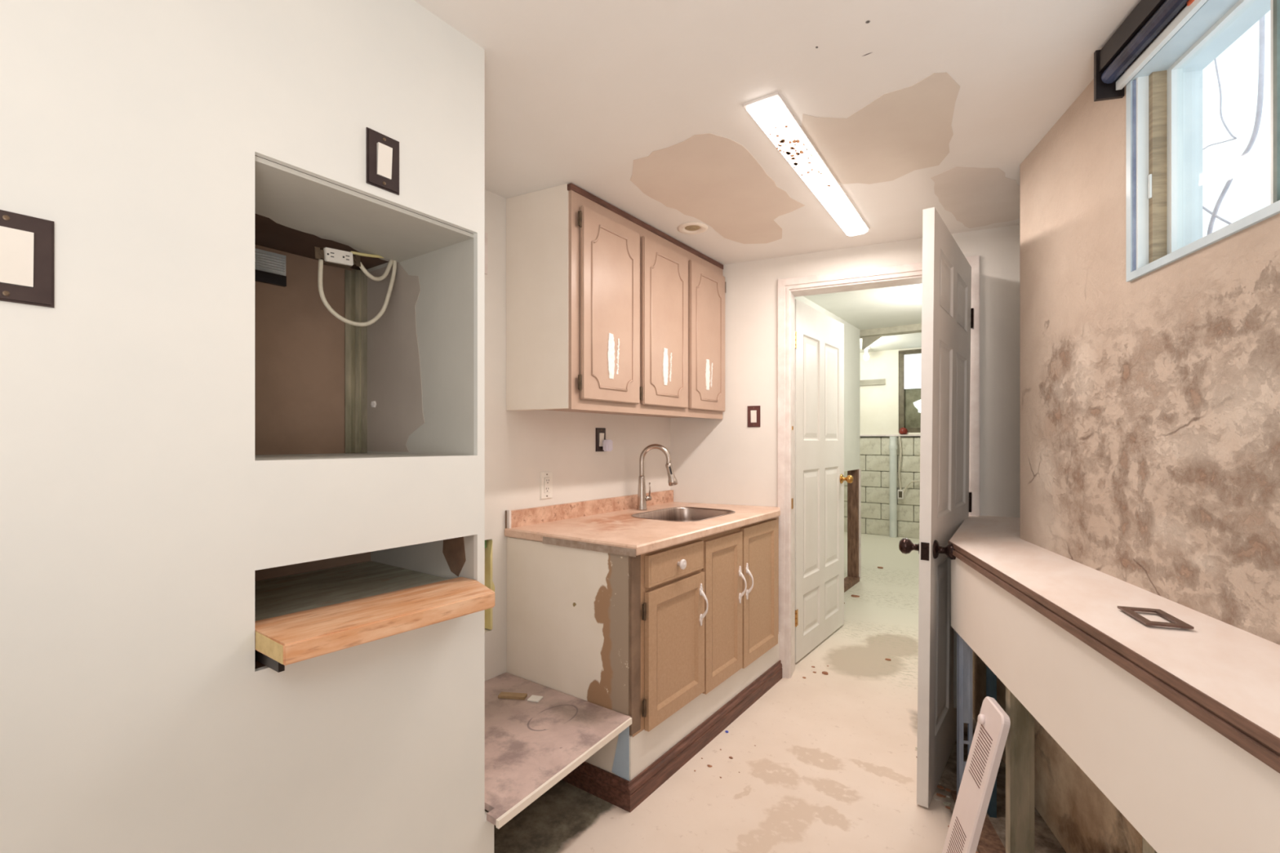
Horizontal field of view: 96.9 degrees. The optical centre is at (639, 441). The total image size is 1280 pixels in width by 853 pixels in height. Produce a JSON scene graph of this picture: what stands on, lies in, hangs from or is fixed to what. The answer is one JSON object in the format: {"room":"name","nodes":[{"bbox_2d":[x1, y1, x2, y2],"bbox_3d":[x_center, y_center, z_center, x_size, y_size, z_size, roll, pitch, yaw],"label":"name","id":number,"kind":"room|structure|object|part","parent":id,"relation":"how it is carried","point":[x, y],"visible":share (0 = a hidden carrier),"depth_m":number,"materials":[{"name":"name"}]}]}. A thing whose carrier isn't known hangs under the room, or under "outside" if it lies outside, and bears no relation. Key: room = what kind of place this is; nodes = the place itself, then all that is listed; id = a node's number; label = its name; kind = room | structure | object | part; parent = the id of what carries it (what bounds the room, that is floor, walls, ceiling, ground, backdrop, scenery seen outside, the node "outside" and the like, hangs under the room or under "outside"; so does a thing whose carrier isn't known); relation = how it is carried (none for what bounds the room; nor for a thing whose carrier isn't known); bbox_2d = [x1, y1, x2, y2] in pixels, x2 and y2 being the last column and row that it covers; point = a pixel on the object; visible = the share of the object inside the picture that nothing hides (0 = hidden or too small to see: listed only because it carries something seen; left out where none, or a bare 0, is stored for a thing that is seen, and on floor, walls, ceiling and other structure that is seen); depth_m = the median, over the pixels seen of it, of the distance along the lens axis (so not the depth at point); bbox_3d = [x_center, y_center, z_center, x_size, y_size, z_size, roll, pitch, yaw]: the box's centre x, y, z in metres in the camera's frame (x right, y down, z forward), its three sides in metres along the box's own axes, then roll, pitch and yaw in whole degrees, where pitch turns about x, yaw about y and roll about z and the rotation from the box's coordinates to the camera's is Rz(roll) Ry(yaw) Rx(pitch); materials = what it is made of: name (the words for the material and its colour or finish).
{"room":"damaged room","nodes":[
{"label":"damaged room","id":0,"kind":"room"},
{"bbox_2d":[0,0,493,852],"bbox_3d":[-1.493,0.135,0.432,0.635,2.230,2.950,0,0,36],"label":"wall","id":1,"kind":"structure","parent":0,"point":[182,431],"depth_m":0.98,"materials":[{"name":"white paint"}]},
{"bbox_2d":[0,209,54,307],"bbox_3d":[-0.854,-0.250,0.763,0.012,0.122,0.092,0,0,36],"label":"light switch","id":2,"kind":"object","parent":1,"relation":"attached to","point":[27,242],"visible":1,"depth_m":0.78,"materials":[{"name":"brown plastic"}]},
{"bbox_2d":[254,248,286,287],"bbox_3d":[-1.022,-0.463,1.458,0.012,0.085,0.205,0,0,36],"label":"vent","id":3,"kind":"object","parent":1,"relation":"attached to","point":[269,267],"visible":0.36,"depth_m":1.51,"materials":[{"name":"metal"}]},
{"bbox_3d":[-1.025,-0.477,1.461,0.004,0.055,0.205,0,0,36],"label":"plate","id":4,"kind":"part","parent":3,"relation":"part of","materials":[{"name":"metal"}]},
{"bbox_2d":[254,560,448,621],"bbox_3d":[-0.770,0.365,1.367,0.420,0.018,0.479,0,0,36],"label":"shelf","id":5,"kind":"object","parent":1,"relation":"attached to","point":[297,593],"visible":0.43,"depth_m":1.40,"materials":[{"name":"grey wood"}]},
{"bbox_2d":[317,250,396,326],"bbox_3d":[-0.731,-0.409,1.488,0.032,0.222,0.233,0,0,23],"label":"cable","id":6,"kind":"object","parent":1,"relation":"attached to","point":[391,262],"visible":0.94,"depth_m":1.49,"materials":[{"name":"white plastic"}]},
{"bbox_2d":[314,246,360,268],"bbox_3d":[-0.765,-0.462,1.427,0.039,0.041,0.114,0,0,36],"label":"receptacle","id":7,"kind":"object","parent":6,"relation":"hanging from","point":[331,256],"visible":0.99,"depth_m":1.42,"materials":[{"name":"white plastic"}]},
{"bbox_2d":[254,577,494,672],"bbox_3d":[-0.518,0.367,1.183,0.183,0.062,0.483,0,0,36],"label":"wooden plank","id":8,"kind":"object","parent":1,"relation":"attached to","point":[297,637],"depth_m":1.09,"materials":[{"name":"orange wood"}]},
{"bbox_3d":[-0.669,0.385,1.015,0.125,0.026,0.010,0,0,36],"label":"bracket","id":9,"kind":"part","parent":8,"relation":"part of","materials":[{"name":"black metal"}]},
{"bbox_2d":[365,126,399,195],"bbox_3d":[-0.540,-0.591,1.197,0.012,0.115,0.072,0,0,36],"label":"light switch","id":10,"kind":"object","parent":1,"relation":"attached to","point":[382,151],"visible":1,"depth_m":1.19,"materials":[{"name":"brown plastic"}]},
{"bbox_2d":[484,189,670,681],"bbox_3d":[-0.480,0.135,2.445,0.096,2.230,2.400,0,0,36],"label":"wall","id":11,"kind":"structure","parent":0,"point":[520,445],"depth_m":2.35,"materials":[{"name":"white paint"}]},
{"bbox_2d":[539,471,552,499],"bbox_3d":[-0.405,0.192,2.467,0.012,0.118,0.072,0,0,36],"label":"wall outlet","id":12,"kind":"object","parent":11,"relation":"attached to","point":[545,477],"visible":1,"depth_m":2.46,"materials":[{"name":"white plastic"}]},
{"bbox_2d":[511,489,673,528],"bbox_3d":[-0.171,0.316,2.781,0.020,0.068,1.216,0,0,36],"label":"backsplash","id":13,"kind":"structure","parent":11,"relation":"attached to","point":[536,515],"depth_m":2.62,"materials":[{"name":"pink laminate"}]},
{"bbox_2d":[595,427,605,451],"bbox_3d":[-0.189,-0.007,2.766,0.012,0.115,0.072,0,0,36],"label":"light switch","id":14,"kind":"object","parent":11,"relation":"attached to","point":[600,437],"visible":0.94,"depth_m":2.76,"materials":[{"name":"brown plastic"}]},
{"bbox_2d":[603,440,612,451],"bbox_3d":[-0.158,0.021,2.768,0.035,0.056,0.044,0,0,36],"label":"plug adapter","id":15,"kind":"object","parent":14,"relation":"attached to","point":[607,444],"visible":1,"depth_m":2.75,"materials":[{"name":"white plastic"}]},
{"bbox_2d":[506,182,725,419],"bbox_3d":[-0.028,-0.551,2.711,0.334,0.858,1.286,0,0,36],"label":"upper cabinet","id":16,"kind":"object","parent":11,"relation":"attached to","point":[607,312],"visible":1,"depth_m":2.29,"materials":[{"name":"beige paint"}]},
{"bbox_3d":[-0.403,-0.552,2.227,0.295,0.854,0.062,0,0,36],"label":"panel","id":17,"kind":"part","parent":16,"relation":"part of","materials":[{"name":"beige paint"}]},
{"bbox_3d":[-0.116,-0.534,2.329,0.018,0.745,0.373,0,0,36],"label":"door","id":18,"kind":"part","parent":16,"relation":"part of","materials":[{"name":"beige paint"}]},
{"bbox_3d":[-0.108,-0.534,2.323,0.008,0.649,0.277,0,0,36],"label":"moulding","id":19,"kind":"part","parent":16,"relation":"part of","materials":[{"name":"beige paint"}]},
{"bbox_3d":[0.093,-0.965,2.646,0.020,0.023,1.233,0,0,36],"label":"trim","id":20,"kind":"part","parent":16,"relation":"part of","materials":[{"name":"brown wood"}]},
{"bbox_3d":[0.092,-0.538,2.651,0.018,0.833,1.227,0,0,36],"label":"frame","id":21,"kind":"part","parent":16,"relation":"part of","materials":[{"name":"beige paint"}]},
{"bbox_3d":[0.122,-0.534,2.658,0.018,0.745,0.380,0,0,36],"label":"door","id":22,"kind":"part","parent":16,"relation":"part of","materials":[{"name":"beige paint"}]},
{"bbox_3d":[0.130,-0.534,2.652,0.008,0.649,0.284,0,0,36],"label":"moulding","id":23,"kind":"part","parent":16,"relation":"part of","materials":[{"name":"beige paint"}]},
{"bbox_3d":[0.356,-0.534,2.981,0.018,0.745,0.368,0,0,36],"label":"door","id":24,"kind":"part","parent":16,"relation":"part of","materials":[{"name":"beige paint"}]},
{"bbox_3d":[0.364,-0.534,2.975,0.008,0.649,0.272,0,0,36],"label":"moulding","id":25,"kind":"part","parent":16,"relation":"part of","materials":[{"name":"beige paint"}]},
{"bbox_2d":[484,532,1066,852],"bbox_3d":[1.117,1.300,3.080,6.200,0.100,10.300,0,0,36],"label":"floor","id":26,"kind":"structure","parent":0,"point":[831,767],"depth_m":2.11,"materials":[{"name":"paint"}]},
{"bbox_2d":[506,516,779,782],"bbox_3d":[0.121,0.819,2.627,0.674,0.861,1.322,0,0,36],"label":"base cabinet","id":27,"kind":"object","parent":26,"relation":"on","point":[663,639],"visible":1,"depth_m":2.15,"materials":[{"name":"brown paint"}]},
{"bbox_2d":[484,672,631,829],"bbox_3d":[-0.444,0.944,1.840,0.680,0.021,0.611,0,0,36],"label":"board","id":28,"kind":"object","parent":27,"relation":"attached to","point":[531,747],"visible":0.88,"depth_m":1.78,"materials":[{"name":"beige paint"}]},
{"bbox_2d":[497,692,527,700],"bbox_3d":[-0.464,0.927,2.063,0.100,0.010,0.032,0,0,8],"label":"wood offcut","id":29,"kind":"object","parent":28,"relation":"on","point":[511,695],"visible":1,"depth_m":2.05,"materials":[{"name":"brown wood"}]},
{"bbox_2d":[527,694,542,702],"bbox_3d":[-0.378,0.929,2.045,0.044,0.006,0.040,0,0,16],"label":"chip","id":30,"kind":"object","parent":28,"relation":"on","point":[537,699],"visible":1,"depth_m":2.04,"materials":[{"name":"plastic"}]},
{"bbox_3d":[-0.285,0.818,2.117,0.615,0.860,0.016,0,0,36],"label":"panel","id":31,"kind":"part","parent":27,"relation":"part of","materials":[{"name":"white paint"}]},
{"bbox_2d":[561,761,629,811],"bbox_3d":[-0.292,1.202,2.102,0.621,0.095,0.014,0,0,36],"label":"baseboard","id":32,"kind":"structure","parent":27,"relation":"attached to","point":[611,788],"depth_m":1.99,"materials":[{"name":"brown wood"}]},
{"bbox_2d":[504,489,780,557],"bbox_3d":[0.117,0.333,2.633,0.661,0.110,1.350,0,0,36],"label":"countertop","id":33,"kind":"structure","parent":27,"relation":"on","point":[606,525],"depth_m":2.36,"materials":[{"name":"laminate"}]},
{"bbox_2d":[636,444,677,510],"bbox_3d":[0.089,0.181,2.879,0.213,0.334,0.073,0,0,13],"label":"faucet","id":34,"kind":"object","parent":33,"relation":"on","point":[642,499],"visible":1,"depth_m":2.87,"materials":[{"name":"silver metal"}]},
{"bbox_3d":[0.050,0.251,2.916,0.010,0.076,0.013,0,0,36],"label":"lever","id":35,"kind":"part","parent":34,"relation":"part of","materials":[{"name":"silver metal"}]},
{"bbox_3d":[0.077,0.101,2.870,0.165,0.174,0.025,0,0,14],"label":"spout","id":36,"kind":"part","parent":34,"relation":"part of","materials":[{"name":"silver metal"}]},
{"bbox_2d":[631,506,735,521],"bbox_3d":[0.214,0.418,2.727,0.367,0.140,0.502,0,0,36],"label":"sink","id":37,"kind":"object","parent":33,"relation":"in","point":[675,513],"visible":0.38,"depth_m":2.93,"materials":[{"name":"metal"}]},
{"bbox_3d":[0.137,0.459,2.147,0.018,0.112,0.388,0,0,36],"label":"drawer","id":38,"kind":"part","parent":27,"relation":"part of","materials":[{"name":"brown paint"}]},
{"bbox_3d":[0.140,0.775,2.150,0.018,0.486,0.396,0,0,36],"label":"door","id":39,"kind":"part","parent":27,"relation":"part of","materials":[{"name":"brown paint"}]},
{"bbox_3d":[0.157,0.463,2.134,0.029,0.039,0.039,0,0,36],"label":"knob","id":40,"kind":"part","parent":27,"relation":"part of","materials":[{"name":"white ceramic"}]},
{"bbox_3d":[0.257,0.658,2.272,0.037,0.172,0.024,0,0,36],"label":"handle","id":41,"kind":"part","parent":27,"relation":"part of","materials":[{"name":"white metal"}]},
{"bbox_2d":[626,660,782,812],"bbox_3d":[0.353,1.204,2.452,0.014,0.092,1.337,0,0,36],"label":"baseboard","id":42,"kind":"structure","parent":27,"relation":"attached to","point":[640,788],"depth_m":2.26,"materials":[{"name":"brown wood"}]},
{"bbox_3d":[0.341,1.129,2.474,0.029,0.239,1.312,0,0,36],"label":"toe panel","id":43,"kind":"part","parent":27,"relation":"part of","materials":[{"name":"white paint"}]},
{"bbox_3d":[0.344,0.702,2.468,0.020,0.627,1.287,0,0,36],"label":"frame","id":44,"kind":"part","parent":27,"relation":"part of","materials":[{"name":"brown paint"}]},
{"bbox_3d":[0.362,0.724,2.457,0.018,0.623,0.338,0,0,36],"label":"door","id":45,"kind":"part","parent":27,"relation":"part of","materials":[{"name":"brown paint"}]},
{"bbox_3d":[0.464,0.650,2.558,0.037,0.172,0.024,0,0,36],"label":"handle","id":46,"kind":"part","parent":27,"relation":"part of","materials":[{"name":"white metal"}]},
{"bbox_3d":[0.507,0.650,2.618,0.037,0.172,0.024,0,0,36],"label":"handle","id":47,"kind":"part","parent":27,"relation":"part of","materials":[{"name":"white metal"}]},
{"bbox_3d":[0.588,0.724,2.770,0.018,0.643,0.402,0,0,36],"label":"door","id":48,"kind":"part","parent":27,"relation":"part of","materials":[{"name":"brown paint"}]},
{"bbox_2d":[844,576,859,592],"bbox_3d":[1.351,1.230,4.293,0.095,0.039,1.940,0,0,36],"label":"plate","id":49,"kind":"object","parent":26,"relation":"on","point":[849,581],"visible":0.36,"depth_m":4.89,"materials":[{"name":"wood"}]},
{"bbox_2d":[847,469,858,577],"bbox_3d":[1.905,0.720,5.065,0.088,0.980,0.040,0,0,36],"label":"stud","id":50,"kind":"object","parent":49,"relation":"on","point":[852,488],"visible":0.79,"depth_m":5.04,"materials":[{"name":"wood"}]},
{"bbox_2d":[858,469,861,578],"bbox_3d":[1.965,0.740,5.068,0.013,0.980,0.025,0,0,36],"label":"bead","id":51,"kind":"object","parent":50,"relation":"attached to","point":[860,470],"visible":1,"depth_m":5.06,"materials":[{"name":"white paint"}]},
{"bbox_2d":[942,696,1010,852],"bbox_3d":[0.891,0.979,1.525,0.145,0.548,0.145,0,0,14],"label":"vent cover","id":52,"kind":"object","parent":26,"relation":"on","point":[993,726],"visible":1,"depth_m":1.50,"materials":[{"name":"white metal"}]},
{"bbox_3d":[0.934,0.761,1.552,0.011,0.026,0.026,14,3,14],"label":"control knob","id":53,"kind":"part","parent":52,"relation":"part of","materials":[{"name":"white plastic"}]},
{"bbox_2d":[950,790,1005,852],"bbox_3d":[0.815,1.243,0.713,0.078,0.012,2.650,0,0,14],"label":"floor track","id":54,"kind":"object","parent":26,"relation":"on","point":[989,842],"visible":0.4,"depth_m":1.76,"materials":[{"name":"wood"}]},
{"bbox_2d":[956,632,973,796],"bbox_3d":[1.102,0.807,1.923,0.040,0.886,0.034,0,0,14],"label":"stud","id":55,"kind":"object","parent":54,"relation":"on","point":[964,652],"visible":0.46,"depth_m":1.91,"materials":[{"name":"metal"}]},
{"bbox_2d":[1005,686,1034,852],"bbox_3d":[1.002,0.807,1.494,0.056,0.886,0.034,0,0,14],"label":"stud","id":56,"kind":"object","parent":54,"relation":"on","point":[1020,743],"visible":0.44,"depth_m":1.48,"materials":[{"name":"wood"}]},
{"bbox_2d":[1142,836,1156,852],"bbox_3d":[0.865,0.807,0.915,0.074,0.886,0.034,0,0,14],"label":"stud","id":57,"kind":"object","parent":54,"relation":"on","point":[1146,847],"visible":0.02,"depth_m":0.93,"materials":[{"name":"wood"}]},
{"bbox_2d":[986,665,996,817],"bbox_3d":[1.177,0.807,1.898,0.020,0.885,0.035,0,0,14],"label":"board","id":58,"kind":"object","parent":26,"relation":"on","point":[991,678],"visible":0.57,"depth_m":1.88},
{"bbox_2d":[414,0,1140,330],"bbox_3d":[0.985,-1.029,1.293,3.880,0.101,7.350,0,0,36],"label":"ceiling","id":59,"kind":"structure","parent":0,"point":[912,107],"depth_m":1.65,"materials":[{"name":"white paint"}]},
{"bbox_2d":[677,222,707,234],"bbox_3d":[0.241,-0.976,2.603,0.140,0.008,0.140,0,0,36],"label":"recessed light","id":60,"kind":"object","parent":59,"relation":"in","point":[689,228],"visible":1,"depth_m":2.59,"materials":[{"name":"beige paint"}]},
{"bbox_2d":[684,225,700,231],"bbox_3d":[0.241,-0.978,2.603,0.072,0.005,0.072,0,0,36],"label":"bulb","id":61,"kind":"object","parent":60,"relation":"attached to","point":[688,228],"depth_m":2.60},
{"bbox_2d":[743,91,869,235],"bbox_3d":[0.678,-0.967,2.126,0.104,0.026,1.220,0,0,33],"label":"recessed light","id":62,"kind":"object","parent":59,"relation":"in","point":[771,112],"visible":1,"depth_m":1.92,"materials":[{"name":"white paint"}]},
{"bbox_2d":[795,296,859,471],"bbox_3d":[1.300,-0.375,4.163,0.014,1.250,2.270,0,0,36],"label":"wall","id":63,"kind":"structure","parent":0,"point":[851,333],"depth_m":4.85,"materials":[{"name":"paint"}]},
{"bbox_2d":[859,323,921,350],"bbox_3d":[2.717,-0.955,4.650,1.850,0.250,0.120,0,0,36],"label":"trim","id":64,"kind":"structure","parent":63,"relation":"attached to","point":[868,336],"depth_m":5.01,"materials":[{"name":"beige wood"}]},
{"bbox_2d":[670,224,1019,534],"bbox_3d":[1.037,0.140,2.945,1.986,2.240,0.120,0,0,25],"label":"wall","id":65,"kind":"structure","parent":0,"point":[726,460],"depth_m":3.03,"materials":[{"name":"white paint"}]},
{"bbox_2d":[747,405,759,426],"bbox_3d":[0.616,-0.134,3.068,0.070,0.115,0.012,0,0,25],"label":"light switch","id":66,"kind":"object","parent":65,"relation":"attached to","point":[753,411],"visible":1,"depth_m":3.07,"materials":[{"name":"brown plastic"}]},
{"bbox_2d":[795,298,853,662],"bbox_3d":[1.099,0.222,3.493,0.192,2.030,0.891,0,0,37],"label":"door","id":67,"kind":"structure","parent":65,"relation":"in","point":[820,478],"depth_m":3.45,"materials":[{"name":"paint"}]},
{"bbox_3d":[1.002,-0.308,3.364,0.038,0.610,0.265,0,0,37],"label":"panel","id":68,"kind":"part","parent":67,"relation":"part of","materials":[{"name":"paint"}]},
{"bbox_3d":[1.002,0.477,3.364,0.038,0.620,0.265,0,0,37],"label":"panel","id":69,"kind":"part","parent":67,"relation":"part of","materials":[{"name":"paint"}]},
{"bbox_3d":[1.002,1.000,3.364,0.038,0.235,0.265,0,0,37],"label":"panel","id":70,"kind":"part","parent":67,"relation":"part of","materials":[{"name":"paint"}]},
{"bbox_3d":[1.221,-0.308,3.655,0.038,0.610,0.265,0,0,37],"label":"panel","id":71,"kind":"part","parent":67,"relation":"part of","materials":[{"name":"paint"}]},
{"bbox_3d":[1.221,0.477,3.655,0.038,0.620,0.265,0,0,37],"label":"panel","id":72,"kind":"part","parent":67,"relation":"part of","materials":[{"name":"paint"}]},
{"bbox_3d":[1.221,1.000,3.655,0.038,0.235,0.265,0,0,37],"label":"panel","id":73,"kind":"part","parent":67,"relation":"part of","materials":[{"name":"paint"}]},
{"bbox_3d":[1.377,0.252,3.767,0.078,0.065,0.065,0,0,37],"label":"knob","id":74,"kind":"part","parent":67,"relation":"part of","materials":[{"name":"gold metal"}]},
{"bbox_2d":[777,254,980,679],"bbox_3d":[1.180,0.226,2.878,0.825,2.068,0.128,0,0,25],"label":"trim","id":75,"kind":"structure","parent":65,"relation":"attached to","point":[913,280],"depth_m":3.00,"materials":[{"name":"white paint"}]},
{"bbox_3d":[0.813,0.140,3.022,0.005,0.440,0.030,0,0,25],"label":"strike plate","id":76,"kind":"part","parent":75,"relation":"part of","materials":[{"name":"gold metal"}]},
{"bbox_2d":[898,207,973,808],"bbox_3d":[1.233,0.227,2.264,0.192,2.030,0.879,1,0,38],"label":"door","id":77,"kind":"structure","parent":65,"relation":"in","point":[947,311],"depth_m":2.03,"materials":[{"name":"white paint"}]},
{"bbox_3d":[0.960,0.373,2.007,0.078,0.065,0.065,1,0,38],"label":"knob","id":78,"kind":"part","parent":77,"relation":"part of","materials":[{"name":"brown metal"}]},
{"bbox_3d":[0.965,0.374,1.921,0.026,0.060,0.008,1,0,38],"label":"latch plate","id":79,"kind":"part","parent":77,"relation":"part of","materials":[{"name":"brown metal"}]},
{"bbox_3d":[1.110,0.742,2.114,0.038,0.600,0.258,1,0,38],"label":"panel","id":80,"kind":"part","parent":77,"relation":"part of","materials":[{"name":"white paint"}]},
{"bbox_3d":[1.050,0.375,1.937,0.078,0.065,0.065,1,0,38],"label":"knob","id":81,"kind":"part","parent":77,"relation":"part of","materials":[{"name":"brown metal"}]},
{"bbox_3d":[1.116,-0.043,2.110,0.038,0.630,0.258,1,0,38],"label":"panel","id":82,"kind":"part","parent":77,"relation":"part of","materials":[{"name":"white paint"}]},
{"bbox_3d":[1.121,-0.578,2.107,0.038,0.200,0.258,1,0,38],"label":"panel","id":83,"kind":"part","parent":77,"relation":"part of","materials":[{"name":"white paint"}]},
{"bbox_3d":[1.335,-0.043,2.393,0.038,0.630,0.258,1,0,38],"label":"panel","id":84,"kind":"part","parent":77,"relation":"part of","materials":[{"name":"white paint"}]},
{"bbox_3d":[1.339,-0.578,2.390,0.038,0.200,0.258,1,0,38],"label":"panel","id":85,"kind":"part","parent":77,"relation":"part of","materials":[{"name":"white paint"}]},
{"bbox_2d":[844,347,921,538],"bbox_3d":[3.298,0.020,7.544,4.500,2.460,0.150,0,0,36],"label":"wall","id":86,"kind":"structure","parent":0,"point":[874,451],"depth_m":7.51,"materials":[{"name":"paint"}]},
{"bbox_2d":[859,378,885,386],"bbox_3d":[3.092,-0.787,7.587,0.355,0.075,0.039,0,0,36],"label":"wall rail","id":87,"kind":"object","parent":86,"relation":"attached to","point":[880,381],"visible":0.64,"depth_m":7.58,"materials":[{"name":"beige wood"}]},
{"bbox_2d":[859,434,920,436],"bbox_3d":[3.283,-0.075,7.523,4.500,0.020,0.160,0,0,36],"label":"trim","id":88,"kind":"structure","parent":86,"relation":"on","point":[893,434],"depth_m":7.43,"materials":[{"name":"white paint"}]},
{"bbox_2d":[898,427,907,434],"bbox_3d":[3.420,-0.131,7.363,0.104,0.090,0.104,0,0,36],"label":"pot","id":89,"kind":"object","parent":88,"relation":"on","point":[903,430],"visible":1,"depth_m":7.33,"materials":[{"name":"red ceramic"}]},
{"bbox_2d":[888,436,897,537],"bbox_3d":[3.299,0.595,7.383,0.104,1.310,0.104,0,0,36],"label":"drain pipe","id":90,"kind":"object","parent":86,"relation":"attached to","point":[893,440],"visible":1,"depth_m":7.35,"materials":[{"name":"plastic"}]},
{"bbox_2d":[897,435,919,499],"bbox_3d":[3.615,0.339,7.189,0.639,0.822,0.047,0,0,36],"label":"cable","id":91,"kind":"object","parent":86,"relation":"attached to","point":[900,492],"visible":0.79,"depth_m":7.35,"materials":[{"name":"white plastic"}]},
{"bbox_2d":[898,491,902,497],"bbox_3d":[3.372,0.690,7.339,0.040,0.080,0.005,0,0,36],"label":"receptacle","id":92,"kind":"object","parent":91,"relation":"attached to","point":[900,492],"depth_m":7.34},
{"bbox_2d":[898,348,921,432],"bbox_3d":[3.681,-0.637,7.224,0.705,1.085,0.080,0,0,36],"label":"window","id":93,"kind":"structure","parent":86,"relation":"in","point":[909,361],"depth_m":7.36,"materials":[{"name":"white"}]},
{"bbox_3d":[3.697,-0.645,7.242,0.600,0.990,0.010,0,0,36],"label":"pane","id":94,"kind":"part","parent":93,"relation":"part of","materials":[{"name":"glass"}]},
{"bbox_2d":[904,353,921,389],"bbox_3d":[3.683,-0.902,7.222,0.590,0.445,0.020,0,0,36],"label":"blind","id":95,"kind":"object","parent":93,"relation":"attached to","point":[913,362],"depth_m":7.32,"materials":[{"name":"white"}]},
{"bbox_2d":[859,332,921,352],"bbox_3d":[2.528,-1.235,6.564,4.400,0.070,2.800,0,0,36],"label":"ceiling","id":96,"kind":"structure","parent":0,"point":[911,340],"depth_m":6.94,"materials":[{"name":"paint"}]},
{"bbox_2d":[862,346,870,360],"bbox_3d":[2.886,-1.114,7.231,0.100,0.172,0.100,0,0,36],"label":"bulb","id":97,"kind":"object","parent":96,"relation":"attached to","point":[866,356],"visible":0.9,"depth_m":7.21,"materials":[{"name":"white glass"}]},
{"bbox_3d":[2.886,-1.079,7.231,0.072,0.102,0.072,0,0,36],"label":"bulb","id":98,"kind":"part","parent":97,"relation":"part of","materials":[{"name":"white"}]},
{"bbox_2d":[864,346,870,352],"bbox_3d":[2.886,-1.165,7.231,0.100,0.070,0.100,0,0,36],"label":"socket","id":99,"kind":"object","parent":97,"relation":"attached to","point":[866,349],"depth_m":7.21,"materials":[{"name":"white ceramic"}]},
{"bbox_2d":[951,557,1279,852],"bbox_3d":[0.728,0.509,0.555,0.012,0.262,2.900,0,0,14],"label":"apron panel","id":100,"kind":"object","parent":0,"point":[1182,784],"depth_m":0.96,"materials":[{"name":"paint"}]},
{"bbox_2d":[953,533,956,708],"bbox_3d":[1.219,0.708,2.143,0.012,0.685,0.180,0,0,14],"label":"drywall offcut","id":101,"kind":"object","parent":100,"relation":"hanging from","point":[954,631],"visible":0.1,"depth_m":2.22,"materials":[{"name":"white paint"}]},
{"bbox_2d":[948,515,1279,773],"bbox_3d":[0.981,0.363,0.885,0.684,0.037,3.677,0,0,23],"label":"ledge","id":102,"kind":"object","parent":100,"relation":"on","point":[1225,676],"depth_m":1.01,"materials":[{"name":"white paint"}]},
{"bbox_2d":[1117,605,1194,629],"bbox_3d":[0.989,0.339,1.092,0.070,0.004,0.115,0,0,19],"label":"switch plate frame","id":103,"kind":"object","parent":102,"relation":"on","point":[1177,623],"visible":1,"depth_m":1.08,"materials":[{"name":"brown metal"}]},
{"bbox_2d":[1019,4,1279,644],"bbox_3d":[0.844,-0.305,-0.314,0.160,1.350,4.754,0,0,14],"label":"wall","id":104,"kind":"structure","parent":0,"point":[1149,409],"depth_m":1.33,"materials":[{"name":"paint"}]},
{"bbox_2d":[973,650,1142,852],"bbox_3d":[0.963,0.810,0.118,0.140,0.880,5.650,0,0,14],"label":"wall","id":105,"kind":"structure","parent":104,"relation":"attached to","point":[1080,816],"depth_m":1.71,"materials":[{"name":"concrete"}]},
{"bbox_2d":[1125,0,1279,284],"bbox_3d":[1.142,-0.629,0.885,0.168,0.514,0.965,0,0,14],"label":"window","id":106,"kind":"structure","parent":104,"relation":"in","point":[1164,99],"depth_m":1.32,"materials":[{"name":"plastic"}]},
{"bbox_2d":[1093,0,1207,101],"bbox_3d":[1.033,-0.911,0.888,0.060,0.122,1.078,0,0,14],"label":"roller blind","id":107,"kind":"object","parent":106,"relation":"attached to","point":[1148,18],"visible":1,"depth_m":1.28,"materials":[{"name":"black plastic"}]},
{"bbox_2d":[1202,173,1210,182],"bbox_3d":[1.350,-0.627,1.408,0.019,0.032,0.162,0,0,16],"label":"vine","id":108,"kind":"object","parent":106,"relation":"attached to","point":[1206,177],"visible":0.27,"depth_m":1.33,"materials":[{"name":"white"}]},
{"bbox_3d":[1.191,-0.633,1.144,0.022,0.470,0.350,0,0,14],"label":"sash","id":109,"kind":"part","parent":106,"relation":"part of","materials":[{"name":"white plastic"}]},
{"bbox_3d":[1.057,-0.633,0.719,0.024,0.470,0.580,0,0,14],"label":"sash","id":110,"kind":"part","parent":106,"relation":"part of","materials":[{"name":"white plastic"}]},
{"bbox_3d":[4.612,-0.265,2.025,4.900,0.130,9.312,0,0,36],"label":"snowy ground","id":111,"kind":"structure","parent":0,"visible":0},
{"bbox_2d":[1206,14,1265,235],"bbox_3d":[1.786,-0.800,1.706,0.012,0.900,0.224,0,0,14],"label":"vine","id":112,"kind":"object","parent":111,"relation":"on","point":[1261,21],"visible":0.78,"depth_m":1.61,"materials":[{"name":"grey plant"}]},
{"bbox_2d":[1202,205,1231,224],"bbox_3d":[1.799,-0.702,1.759,0.006,0.210,0.264,0,0,14],"label":"vine","id":113,"kind":"object","parent":112,"relation":"attached to","point":[1203,207],"visible":0.31,"depth_m":1.77,"materials":[{"name":"grey plant"}]},
{"bbox_2d":[1213,58,1236,138],"bbox_3d":[1.795,-1.077,1.742,0.004,0.346,0.099,0,0,14],"label":"vine","id":114,"kind":"object","parent":112,"relation":"hanging from","point":[1215,60],"visible":0.88,"depth_m":1.75,"materials":[{"name":"grey plant"}]},
{"bbox_2d":[1202,137,1235,149],"bbox_3d":[1.805,-0.931,1.783,0.003,0.050,0.171,0,0,14],"label":"vine","id":115,"kind":"object","parent":114,"relation":"attached to","point":[1233,138],"visible":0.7,"depth_m":1.76,"materials":[{"name":"grey plant"}]}
]}

